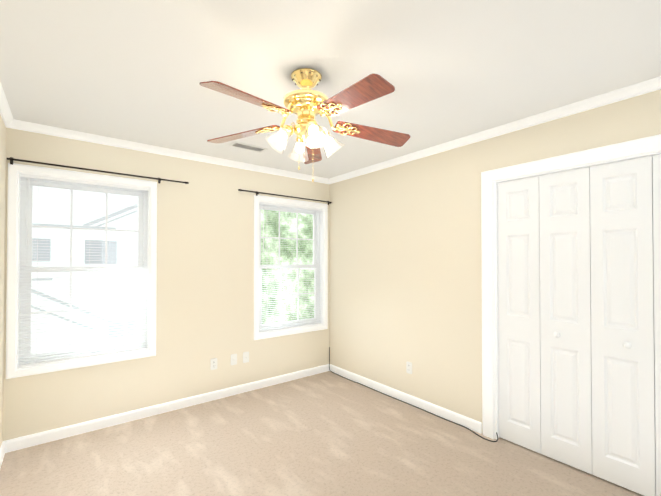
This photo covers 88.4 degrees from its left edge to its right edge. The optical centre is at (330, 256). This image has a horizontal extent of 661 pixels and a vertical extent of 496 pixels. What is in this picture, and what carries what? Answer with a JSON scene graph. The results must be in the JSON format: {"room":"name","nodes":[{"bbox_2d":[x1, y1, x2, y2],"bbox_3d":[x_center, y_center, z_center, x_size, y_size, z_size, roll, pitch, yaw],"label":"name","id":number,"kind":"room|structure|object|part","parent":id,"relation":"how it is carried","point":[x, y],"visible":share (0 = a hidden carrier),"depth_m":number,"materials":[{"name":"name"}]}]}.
{"room":"empty bedroom","nodes":[
{"label":"empty bedroom","id":0,"kind":"room"},
{"bbox_2d":[0,115,5,447],"bbox_3d":[-0.811,0.186,0.349,0.160,2.460,5.697,1,-1,-38],"label":"wall","id":1,"kind":"structure","parent":0,"point":[2,185],"depth_m":2.42,"materials":[{"name":"beige paint"}]},
{"bbox_2d":[0,440,7,467],"bbox_3d":[-0.742,1.374,0.390,0.015,0.086,5.377,1,-1,-38],"label":"baseboard","id":2,"kind":"structure","parent":1,"relation":"attached to","point":[4,447],"depth_m":2.44,"materials":[{"name":"white wood"}]},
{"bbox_2d":[0,82,15,128],"bbox_3d":[-0.731,-1.014,0.426,0.044,0.058,5.377,1,-1,-38],"label":"crown molding","id":3,"kind":"structure","parent":1,"relation":"attached to","point":[5,112],"depth_m":2.33,"materials":[{"name":"white wood"}]},
{"bbox_2d":[3,128,328,440],"bbox_3d":[-1.261,0.222,3.516,3.046,2.460,0.160,1,-1,-38],"label":"wall","id":4,"kind":"structure","parent":0,"point":[205,275],"depth_m":3.29,"materials":[{"name":"beige paint"}]},
{"bbox_2d":[6,163,156,378],"bbox_3d":[-2.039,0.105,2.877,1.004,1.600,0.156,1,-1,-38],"label":"window","id":5,"kind":"structure","parent":4,"relation":"in","point":[14,169],"depth_m":2.79,"materials":[{"name":"white"}]},
{"bbox_3d":[-2.064,0.102,2.908,0.814,1.404,0.058,1,-1,-38],"label":"left window sash","id":6,"kind":"part","parent":5,"relation":"part of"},
{"bbox_2d":[18,173,148,366],"bbox_3d":[-2.015,0.101,2.845,0.872,1.465,0.038,1,-1,-38],"label":"window blind","id":7,"kind":"object","parent":5,"relation":"attached to","point":[68,181],"visible":0.94,"depth_m":2.80,"materials":[{"name":"white plastic"}]},
{"bbox_3d":[-2.064,0.102,2.908,0.742,1.332,0.034,1,-1,-38],"label":"glass","id":8,"kind":"part","parent":5,"relation":"part of","materials":[{"name":"clear glass"}]},
{"bbox_2d":[7,157,188,183],"bbox_3d":[-1.870,-0.709,2.886,1.273,0.052,0.052,1,-1,-38],"label":"curtain rod","id":9,"kind":"object","parent":4,"relation":"attached to","point":[11,159],"visible":0.98,"depth_m":2.79,"materials":[{"name":"brown metal"}]},
{"bbox_2d":[8,364,327,451],"bbox_3d":[-1.195,1.408,3.443,3.016,0.086,0.015,1,-1,-38],"label":"baseboard","id":10,"kind":"structure","parent":4,"relation":"attached to","point":[19,443],"depth_m":3.07,"materials":[{"name":"white wood"}]},
{"bbox_2d":[16,120,327,183],"bbox_3d":[-1.193,-0.980,3.454,2.940,0.058,0.044,1,-1,-38],"label":"crown molding","id":11,"kind":"structure","parent":4,"relation":"attached to","point":[20,125],"depth_m":3.10,"materials":[{"name":"white wood"}]},
{"bbox_2d":[210,358,216,369],"bbox_3d":[-1.184,1.089,3.459,0.070,0.115,0.009,1,-1,-38],"label":"electrical outlet","id":12,"kind":"object","parent":4,"relation":"attached to","point":[213,363],"visible":1,"depth_m":3.45,"materials":[{"name":"white plastic"}]},
{"bbox_2d":[231,354,236,364],"bbox_3d":[-1.016,1.083,3.585,0.070,0.115,0.018,1,-1,-38],"label":"electrical outlet","id":13,"kind":"object","parent":4,"relation":"attached to","point":[233,359],"visible":1,"depth_m":3.58,"materials":[{"name":"white plastic"}]},
{"bbox_2d":[243,352,248,362],"bbox_3d":[-0.908,1.084,3.670,0.070,0.115,0.018,1,-1,-38],"label":"electrical outlet","id":14,"kind":"object","parent":4,"relation":"attached to","point":[245,357],"visible":1,"depth_m":3.67,"materials":[{"name":"white plastic"}]},
{"bbox_2d":[238,189,331,204],"bbox_3d":[-0.487,-0.697,3.972,1.254,0.052,0.052,1,-1,-38],"label":"curtain rod","id":15,"kind":"object","parent":4,"relation":"attached to","point":[257,192],"visible":0.98,"depth_m":3.89,"materials":[{"name":"brown metal"}]},
{"bbox_2d":[254,195,327,339],"bbox_3d":[-0.480,0.118,4.101,1.016,1.600,0.156,1,-1,-38],"label":"window","id":16,"kind":"structure","parent":4,"relation":"in","point":[257,336],"depth_m":4.15,"materials":[{"name":"white wood"}]},
{"bbox_3d":[-0.505,0.116,4.133,0.754,1.332,0.034,1,-1,-38],"label":"glass","id":17,"kind":"part","parent":16,"relation":"part of","materials":[{"name":"clear glass"}]},
{"bbox_3d":[-0.505,0.116,4.133,0.826,1.404,0.058,1,-1,-38],"label":"right window sash","id":18,"kind":"part","parent":16,"relation":"part of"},
{"bbox_2d":[259,201,322,332],"bbox_3d":[-0.455,0.115,4.070,0.884,1.465,0.038,1,-1,-38],"label":"window blind","id":19,"kind":"object","parent":16,"relation":"attached to","point":[267,262],"visible":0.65,"depth_m":4.02,"materials":[{"name":"white plastic"}]},
{"bbox_2d":[0,371,643,495],"bbox_3d":[0.764,1.480,1.572,4.166,0.100,5.697,1,-1,-38],"label":"floor","id":20,"kind":"structure","parent":0,"point":[328,433],"depth_m":2.45,"materials":[{"name":"carpet"}]},
{"bbox_2d":[329,347,497,441],"bbox_3d":[0.628,1.302,3.502,0.078,0.300,2.171,1,-1,-38],"label":"cord","id":21,"kind":"object","parent":20,"relation":"on","point":[413,405],"visible":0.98,"depth_m":3.26,"materials":[{"name":"black plastic"}]},
{"bbox_2d":[0,0,660,178],"bbox_3d":[0.764,-1.080,1.601,4.166,0.100,5.697,1,-1,-38],"label":"ceiling","id":22,"kind":"structure","parent":0,"point":[138,71],"depth_m":1.81,"materials":[{"name":"white paint"}]},
{"bbox_2d":[229,141,267,152],"bbox_3d":[-0.754,-1.008,3.131,0.320,0.008,0.140,1,-1,-38],"label":"ceiling vent","id":23,"kind":"object","parent":22,"relation":"in","point":[236,144],"visible":0.98,"depth_m":3.12,"materials":[{"name":"white metal"}]},
{"bbox_2d":[199,68,409,181],"bbox_3d":[-0.119,-0.733,1.890,1.240,0.584,1.200,1,-1,-38],"label":"ceiling fan","id":24,"kind":"object","parent":22,"relation":"hanging from","point":[305,104],"visible":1,"depth_m":1.86,"materials":[{"name":"brown wood"}]},
{"bbox_2d":[329,89,660,422],"bbox_3d":[1.710,0.209,2.329,0.160,2.460,5.697,1,-1,-38],"label":"wall","id":25,"kind":"structure","parent":0,"point":[405,264],"depth_m":3.20,"materials":[{"name":"beige paint"}]},
{"bbox_2d":[328,364,481,433],"bbox_3d":[0.618,1.410,3.564,0.015,0.086,1.992,1,-1,-38],"label":"baseboard","id":26,"kind":"structure","parent":25,"relation":"attached to","point":[474,425],"depth_m":3.31,"materials":[{"name":"white wood"}]},
{"bbox_2d":[406,361,411,373],"bbox_3d":[0.778,1.098,3.368,0.009,0.115,0.070,1,-1,-38],"label":"electrical outlet","id":27,"kind":"object","parent":25,"relation":"attached to","point":[409,367],"visible":1,"depth_m":3.36,"materials":[{"name":"white plastic"}]},
{"bbox_2d":[328,76,660,183],"bbox_3d":[1.630,-0.993,2.280,0.044,0.058,5.377,1,-1,-38],"label":"crown molding","id":28,"kind":"structure","parent":25,"relation":"attached to","point":[621,94],"depth_m":2.51,"materials":[{"name":"white wood"}]},
{"bbox_2d":[481,134,660,438],"bbox_3d":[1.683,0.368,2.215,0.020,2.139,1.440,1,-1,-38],"label":"trim","id":29,"kind":"structure","parent":25,"relation":"attached to","point":[646,145],"depth_m":2.71,"materials":[{"name":"white wood"}]},
{"bbox_2d":[498,154,660,495],"bbox_3d":[1.711,0.415,2.237,0.074,2.021,1.212,1,-1,-38],"label":"bifold closet door","id":30,"kind":"structure","parent":25,"relation":"in","point":[579,305],"depth_m":2.26,"materials":[{"name":"white wood"}]},
{"label":"outside","id":31,"kind":"structure","parent":0,"visible":0},
{"bbox_2d":[31,186,137,352],"bbox_3d":[-5.832,1.525,5.561,5.400,5.900,1.000,1,-1,-38],"label":"neighboring building","id":32,"kind":"structure","parent":31,"point":[53,210],"depth_m":6.04,"materials":[{"name":"white"}]},
{"bbox_2d":[31,205,137,330],"bbox_3d":[-4.392,0.153,5.970,1.777,2.339,0.040,1,-1,-38],"label":"roof","id":33,"kind":"structure","parent":32,"relation":"attached to","point":[88,224],"depth_m":6.00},
{"bbox_2d":[32,238,137,337],"bbox_3d":[-4.283,0.591,6.076,1.620,1.780,0.080,1,-1,-38],"label":"window","id":34,"kind":"structure","parent":32,"relation":"in","point":[89,249],"depth_m":6.11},
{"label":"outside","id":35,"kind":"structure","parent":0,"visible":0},
{"bbox_2d":[261,210,313,323],"bbox_3d":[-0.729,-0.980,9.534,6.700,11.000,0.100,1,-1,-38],"label":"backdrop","id":36,"kind":"structure","parent":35,"point":[287,254],"depth_m":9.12,"materials":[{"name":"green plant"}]}
]}

